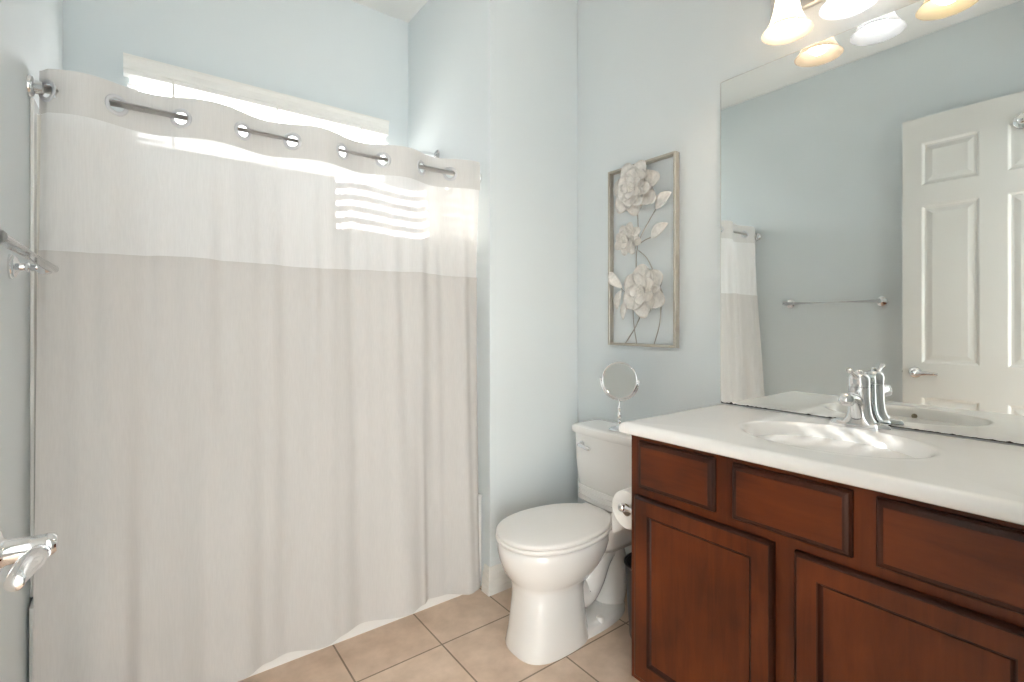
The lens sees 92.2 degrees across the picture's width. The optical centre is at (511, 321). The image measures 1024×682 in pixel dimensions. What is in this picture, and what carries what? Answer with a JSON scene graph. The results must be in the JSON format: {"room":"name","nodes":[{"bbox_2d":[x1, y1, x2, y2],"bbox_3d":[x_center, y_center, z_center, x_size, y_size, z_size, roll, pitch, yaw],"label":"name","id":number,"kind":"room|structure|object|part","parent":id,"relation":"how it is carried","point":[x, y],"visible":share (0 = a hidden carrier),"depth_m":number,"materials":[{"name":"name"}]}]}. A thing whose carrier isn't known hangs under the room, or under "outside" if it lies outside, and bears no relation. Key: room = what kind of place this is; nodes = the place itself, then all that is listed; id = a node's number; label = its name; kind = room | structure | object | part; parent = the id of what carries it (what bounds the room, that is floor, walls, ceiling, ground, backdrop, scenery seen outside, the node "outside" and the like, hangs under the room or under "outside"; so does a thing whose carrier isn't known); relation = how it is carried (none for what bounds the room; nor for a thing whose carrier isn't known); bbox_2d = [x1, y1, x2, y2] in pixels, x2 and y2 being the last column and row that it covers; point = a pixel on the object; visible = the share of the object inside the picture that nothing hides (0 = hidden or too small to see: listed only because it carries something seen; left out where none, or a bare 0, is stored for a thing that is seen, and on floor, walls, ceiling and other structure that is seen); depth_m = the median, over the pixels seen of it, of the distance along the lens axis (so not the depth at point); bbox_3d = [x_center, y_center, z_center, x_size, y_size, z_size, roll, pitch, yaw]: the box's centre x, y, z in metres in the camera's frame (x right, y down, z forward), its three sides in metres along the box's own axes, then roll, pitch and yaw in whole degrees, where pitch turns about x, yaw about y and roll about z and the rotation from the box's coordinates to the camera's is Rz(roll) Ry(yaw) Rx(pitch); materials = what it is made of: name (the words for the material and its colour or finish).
{"room":"bathroom","nodes":[
{"label":"bathroom","id":0,"kind":"room"},
{"bbox_2d":[0,530,58,591],"bbox_3d":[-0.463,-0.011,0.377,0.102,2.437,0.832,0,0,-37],"label":"door handle","id":1,"kind":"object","parent":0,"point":[27,555],"depth_m":0.64,"materials":[{"name":"silver metal"}]},
{"bbox_3d":[-0.613,0.307,0.627,0.027,0.028,0.111,0,0,-30],"label":"lever","id":2,"kind":"part","parent":1,"relation":"part of","materials":[{"name":"silver metal"}]},
{"bbox_3d":[-0.655,0.305,0.662,0.067,0.066,0.066,0,0,-37],"label":"handle","id":3,"kind":"part","parent":1,"relation":"part of","materials":[{"name":"silver metal"}]},
{"bbox_2d":[0,0,62,681],"bbox_3d":[-1.081,-0.270,0.913,0.120,2.980,2.858,0,0,-37],"label":"wall","id":4,"kind":"structure","parent":0,"point":[31,31],"depth_m":1.25,"materials":[{"name":"blue paint"}]},
{"bbox_2d":[0,229,58,278],"bbox_3d":[-1.012,-0.135,0.994,0.086,0.060,0.625,0,0,-37],"label":"towel bar","id":5,"kind":"object","parent":4,"relation":"attached to","point":[42,266],"visible":1,"depth_m":1.15,"materials":[{"name":"silver metal"}]},
{"bbox_3d":[-1.185,-0.135,1.218,0.080,0.060,0.060,0,0,-37],"label":"post","id":6,"kind":"part","parent":5,"relation":"part of","materials":[{"name":"silver metal"}]},
{"bbox_2d":[26,74,481,182],"bbox_3d":[-0.760,-0.667,1.842,1.508,0.060,0.060,0,0,-37],"label":"curtain rod","id":7,"kind":"object","parent":4,"relation":"attached to","point":[34,87],"visible":0.62,"depth_m":1.57,"materials":[{"name":"silver metal"}]},
{"bbox_2d":[33,69,479,681],"bbox_3d":[-0.741,0.220,1.814,1.484,1.900,0.208,0,0,-37],"label":"shower curtain","id":8,"kind":"object","parent":7,"relation":"hanging from","point":[257,429],"visible":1,"depth_m":1.66,"materials":[{"name":"fabric"}]},
{"bbox_3d":[-0.723,0.480,1.788,1.460,1.380,0.139,0,0,-37],"label":"panel","id":9,"kind":"part","parent":8,"relation":"part of","materials":[{"name":"white fabric"}]},
{"bbox_3d":[-0.753,-0.398,1.836,1.466,0.412,0.075,0,0,-37],"label":"sheer panel","id":10,"kind":"part","parent":8,"relation":"part of","materials":[{"name":"white fabric"}]},
{"bbox_2d":[63,0,407,164],"bbox_3d":[-1.032,-0.270,2.661,2.057,2.980,0.120,0,0,-37],"label":"wall","id":11,"kind":"structure","parent":0,"point":[349,55],"depth_m":2.44,"materials":[{"name":"blue paint"}]},
{"bbox_2d":[130,78,379,162],"bbox_3d":[-1.236,-0.943,2.531,1.150,0.345,0.033,0,0,-37],"label":"window","id":12,"kind":"structure","parent":11,"relation":"in","point":[132,81],"depth_m":2.51,"materials":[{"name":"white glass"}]},
{"bbox_2d":[123,52,388,144],"bbox_3d":[-1.174,-0.937,2.437,1.174,0.378,0.066,0,0,-37],"label":"window blind","id":13,"kind":"object","parent":12,"relation":"attached to","point":[135,67],"visible":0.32,"depth_m":2.36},
{"bbox_2d":[351,0,427,22],"bbox_3d":[-0.210,-1.800,1.566,2.297,0.080,2.858,0,0,-37],"label":"ceiling","id":14,"kind":"structure","parent":0,"point":[404,10],"depth_m":2.75,"materials":[{"name":"white paint"}]},
{"bbox_2d":[238,588,639,681],"bbox_3d":[-0.086,1.250,0.865,4.300,0.060,4.128,0,0,-37],"label":"floor","id":15,"kind":"structure","parent":0,"point":[461,638],"depth_m":1.79,"materials":[{"name":"beige tile"}]},
{"bbox_2d":[29,493,481,681],"bbox_3d":[-0.973,1.003,2.125,1.496,0.434,0.797,0,0,-37],"label":"bathtub","id":16,"kind":"object","parent":15,"relation":"on","point":[364,627],"visible":0.16,"depth_m":1.89,"materials":[{"name":"white ceramic"}]},
{"bbox_2d":[30,98,40,596],"bbox_3d":[-0.992,0.053,2.151,1.506,1.466,0.741,0,0,-37],"label":"tub surround","id":17,"kind":"object","parent":16,"relation":"on","point":[34,110],"visible":0.12,"depth_m":1.41,"materials":[{"name":"white ceramic"}]},
{"bbox_2d":[496,419,631,664],"bbox_3d":[0.264,0.846,2.013,0.737,0.748,0.474,0,0,-37],"label":"toilet","id":18,"kind":"object","parent":15,"relation":"on","point":[564,564],"visible":0.94,"depth_m":1.86,"materials":[{"name":"white ceramic"}]},
{"bbox_3d":[0.172,0.795,1.944,0.504,0.021,0.354,0,0,-37],"label":"lid","id":19,"kind":"part","parent":18,"relation":"part of","materials":[{"name":"white plastic"}]},
{"bbox_3d":[0.171,0.815,1.944,0.507,0.016,0.358,0,0,-37],"label":"seat","id":20,"kind":"part","parent":18,"relation":"part of","materials":[{"name":"white plastic"}]},
{"bbox_3d":[0.324,0.556,2.214,0.032,0.034,0.084,0,0,-37],"label":"flush lever","id":21,"kind":"part","parent":18,"relation":"part of","materials":[{"name":"silver metal"}]},
{"bbox_3d":[0.475,0.491,2.171,0.209,0.036,0.474,0,0,-37],"label":"tank lid","id":22,"kind":"part","parent":18,"relation":"part of","materials":[{"name":"white ceramic"}]},
{"bbox_3d":[0.478,0.666,2.174,0.193,0.313,0.450,0,0,-37],"label":"tank","id":23,"kind":"part","parent":18,"relation":"part of","materials":[{"name":"white ceramic"}]},
{"bbox_2d":[600,361,639,431],"bbox_3d":[0.469,0.322,2.154,0.094,0.300,0.170,0,0,-37],"label":"makeup mirror","id":24,"kind":"object","parent":18,"relation":"on","point":[619,381],"visible":0.94,"depth_m":2.15,"materials":[{"name":"silver metal"}]},
{"bbox_3d":[0.469,0.389,2.154,0.019,0.100,0.019,0,0,-37],"label":"stem","id":25,"kind":"part","parent":24,"relation":"part of","materials":[{"name":"silver metal"}]},
{"bbox_3d":[0.470,0.254,2.155,0.153,0.153,0.016,0,0,31],"label":"glass","id":26,"kind":"part","parent":24,"relation":"part of","materials":[{"name":"silver mirror"}]},
{"bbox_2d":[624,552,631,638],"bbox_3d":[0.537,1.074,1.909,0.204,0.290,0.204,0,0,-37],"label":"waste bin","id":27,"kind":"object","parent":15,"relation":"on","point":[628,558],"visible":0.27,"depth_m":1.89,"materials":[{"name":"black plastic"}]},
{"bbox_2d":[632,435,1023,681],"bbox_3d":[0.873,0.785,1.347,0.578,0.870,0.937,0,0,-37],"label":"vanity cabinet","id":28,"kind":"object","parent":15,"relation":"on","point":[743,571],"visible":0.94,"depth_m":1.14,"materials":[{"name":"brown wood"}]},
{"bbox_2d":[618,503,631,512],"bbox_3d":[0.440,0.617,1.660,0.180,0.044,0.084,0,0,-37],"label":"toilet paper holder","id":29,"kind":"object","parent":28,"relation":"attached to","point":[622,507],"visible":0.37,"depth_m":1.63,"materials":[{"name":"silver metal"}]},
{"bbox_2d":[612,487,631,532],"bbox_3d":[0.423,0.648,1.682,0.101,0.164,0.127,0,0,-37],"label":"toilet paper roll","id":30,"kind":"object","parent":29,"relation":"on","point":[620,520],"visible":0.37,"depth_m":1.67,"materials":[{"name":"paper"}]},
{"bbox_3d":[0.461,0.439,1.418,0.004,0.115,0.222,0,0,-37],"label":"drawer","id":31,"kind":"part","parent":28,"relation":"part of","materials":[{"name":"brown wood"}]},
{"bbox_3d":[0.467,0.439,1.423,0.020,0.145,0.252,0,0,-37],"label":"edge moulding","id":32,"kind":"part","parent":28,"relation":"part of","materials":[{"name":"brown wood"}]},
{"bbox_3d":[0.506,0.816,1.364,0.010,0.460,0.323,0,0,-37],"label":"moulding","id":33,"kind":"part","parent":28,"relation":"part of","materials":[{"name":"brown wood"}]},
{"bbox_3d":[0.513,0.816,1.369,0.006,0.442,0.305,0,0,-37],"label":"panel","id":34,"kind":"part","parent":28,"relation":"part of","materials":[{"name":"brown wood"}]},
{"bbox_3d":[0.508,0.816,1.366,0.016,0.540,0.403,0,0,-37],"label":"door","id":35,"kind":"part","parent":28,"relation":"part of","materials":[{"name":"brown wood"}]},
{"bbox_3d":[0.510,0.816,1.367,0.020,0.558,0.421,0,0,-37],"label":"edge moulding","id":36,"kind":"part","parent":28,"relation":"part of","materials":[{"name":"brown wood"}]},
{"bbox_3d":[0.647,0.439,1.169,0.004,0.115,0.240,0,0,-37],"label":"drawer","id":37,"kind":"part","parent":28,"relation":"part of","materials":[{"name":"brown wood"}]},
{"bbox_3d":[0.654,0.439,1.174,0.020,0.145,0.270,0,0,-37],"label":"edge moulding","id":38,"kind":"part","parent":28,"relation":"part of","materials":[{"name":"brown wood"}]},
{"bbox_2d":[619,404,1023,524],"bbox_3d":[0.864,0.383,1.348,0.592,0.141,0.968,0,0,-37],"label":"countertop","id":39,"kind":"structure","parent":28,"relation":"on","point":[983,478],"depth_m":1.21,"materials":[{"name":"stone"}]},
{"bbox_2d":[831,368,890,430],"bbox_3d":[1.018,0.224,1.486,0.154,0.180,0.140,0,0,-8],"label":"faucet","id":40,"kind":"object","parent":39,"relation":"on","point":[857,398],"visible":1,"depth_m":1.46,"materials":[{"name":"silver metal"}]},
{"bbox_3d":[1.006,0.248,1.457,0.108,0.086,0.040,0,0,-37],"label":"spout","id":41,"kind":"part","parent":40,"relation":"part of","materials":[{"name":"silver metal"}]},
{"bbox_3d":[1.011,0.155,1.461,0.066,0.042,0.020,0,0,-37],"label":"lever","id":42,"kind":"part","parent":40,"relation":"part of","materials":[{"name":"silver metal"}]},
{"bbox_3d":[1.048,0.174,1.488,0.056,0.040,0.053,0,0,-37],"label":"handle","id":43,"kind":"part","parent":40,"relation":"part of","materials":[{"name":"silver metal"}]},
{"bbox_3d":[1.051,0.306,1.491,0.054,0.016,0.156,0,0,-37],"label":"plate","id":44,"kind":"part","parent":40,"relation":"part of","materials":[{"name":"silver metal"}]},
{"bbox_3d":[0.791,0.816,0.991,0.020,0.558,0.421,0,0,-37],"label":"edge moulding","id":45,"kind":"part","parent":28,"relation":"part of","materials":[{"name":"brown wood"}]},
{"bbox_3d":[0.790,0.816,0.990,0.016,0.540,0.403,0,0,-37],"label":"door","id":46,"kind":"part","parent":28,"relation":"part of","materials":[{"name":"brown wood"}]},
{"bbox_3d":[0.794,0.816,0.994,0.006,0.442,0.305,0,0,-37],"label":"panel","id":47,"kind":"part","parent":28,"relation":"part of","materials":[{"name":"brown wood"}]},
{"bbox_3d":[0.788,0.816,0.989,0.010,0.460,0.323,0,0,-37],"label":"moulding","id":48,"kind":"part","parent":28,"relation":"part of","materials":[{"name":"brown wood"}]},
{"bbox_3d":[0.840,0.439,0.926,0.020,0.145,0.263,0,0,-37],"label":"edge moulding","id":49,"kind":"part","parent":28,"relation":"part of","materials":[{"name":"brown wood"}]},
{"bbox_3d":[0.834,0.439,0.921,0.004,0.115,0.233,0,0,-37],"label":"drawer","id":50,"kind":"part","parent":28,"relation":"part of","materials":[{"name":"brown wood"}]},
{"bbox_2d":[408,0,577,583],"bbox_3d":[-0.136,-0.270,2.724,0.549,2.980,0.855,0,0,-37],"label":"wall","id":51,"kind":"structure","parent":0,"point":[493,84],"depth_m":2.37,"materials":[{"name":"blue paint"}]},
{"bbox_2d":[419,150,439,157],"bbox_3d":[-0.488,-0.825,2.547,0.226,0.175,0.072,0,0,-37],"label":"shower fixture","id":52,"kind":"object","parent":51,"relation":"attached to","point":[436,153],"visible":0.34,"depth_m":2.59,"materials":[{"name":"silver metal"}]},
{"bbox_3d":[-0.469,-0.849,2.561,0.166,0.087,0.019,0,0,-37],"label":"arm","id":53,"kind":"part","parent":52,"relation":"part of","materials":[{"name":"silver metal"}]},
{"bbox_2d":[481,563,511,596],"bbox_3d":[0.107,1.161,2.383,0.569,0.118,0.059,0,0,-37],"label":"baseboard","id":54,"kind":"structure","parent":51,"relation":"attached to","point":[495,580],"depth_m":2.22,"materials":[{"name":"white paint"}]},
{"bbox_2d":[578,0,1023,554],"bbox_3d":[0.661,-0.270,2.219,0.120,2.980,2.858,0,0,-37],"label":"wall","id":55,"kind":"structure","parent":0,"point":[651,73],"depth_m":2.13,"materials":[{"name":"blue paint"}]},
{"bbox_2d":[608,151,678,347],"bbox_3d":[0.559,-0.305,2.188,0.076,0.830,0.371,0,0,-37],"label":"wall art","id":56,"kind":"object","parent":55,"relation":"attached to","point":[643,293],"visible":1,"depth_m":2.17,"materials":[{"name":"beige metal"}]},
{"bbox_3d":[0.549,0.023,2.231,0.005,0.173,0.112,0,0,-37],"label":"stem","id":57,"kind":"part","parent":56,"relation":"part of","materials":[{"name":"grey metal"}]},
{"bbox_3d":[0.555,0.022,2.224,0.005,0.172,0.027,0,0,-37],"label":"stem","id":58,"kind":"part","parent":56,"relation":"part of","materials":[{"name":"grey metal"}]},
{"bbox_3d":[0.562,-0.366,2.213,0.005,0.319,0.019,0,0,-37],"label":"stem","id":59,"kind":"part","parent":56,"relation":"part of","materials":[{"name":"grey metal"}]},
{"bbox_3d":[0.594,-0.419,2.172,0.005,0.158,0.112,0,0,-37],"label":"stem","id":60,"kind":"part","parent":56,"relation":"part of","materials":[{"name":"grey metal"}]},
{"bbox_3d":[0.627,0.006,2.128,0.005,0.202,0.043,0,0,-37],"label":"stem","id":61,"kind":"part","parent":56,"relation":"part of","materials":[{"name":"grey metal"}]},
{"bbox_2d":[761,0,877,44],"bbox_3d":[1.017,-1.053,1.476,0.200,0.225,0.560,0,0,-37],"label":"vanity light","id":62,"kind":"object","parent":55,"relation":"attached to","point":[788,22],"visible":1,"depth_m":1.57,"materials":[{"name":"white glass"}]},
{"bbox_3d":[0.892,-1.008,1.600,0.058,0.119,0.058,0,0,-37],"label":"bulb","id":63,"kind":"part","parent":62,"relation":"part of","materials":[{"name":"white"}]},
{"bbox_3d":[0.892,-1.002,1.600,0.149,0.124,0.149,0,0,-37],"label":"lamp shade","id":64,"kind":"part","parent":62,"relation":"part of","materials":[{"name":"white glass"}]},
{"bbox_3d":[0.997,-1.008,1.460,0.058,0.119,0.058,0,0,-37],"label":"bulb","id":65,"kind":"part","parent":62,"relation":"part of","materials":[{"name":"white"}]},
{"bbox_3d":[0.997,-1.002,1.460,0.149,0.124,0.149,0,0,-37],"label":"lamp shade","id":66,"kind":"part","parent":62,"relation":"part of","materials":[{"name":"white glass"}]},
{"bbox_2d":[720,0,1023,444],"bbox_3d":[1.101,-0.307,1.527,0.006,1.241,0.966,0,0,-37],"label":"wall mirror","id":67,"kind":"object","parent":55,"relation":"attached to","point":[872,171],"visible":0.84,"depth_m":1.48,"materials":[{"name":"silver mirror"}]}
]}

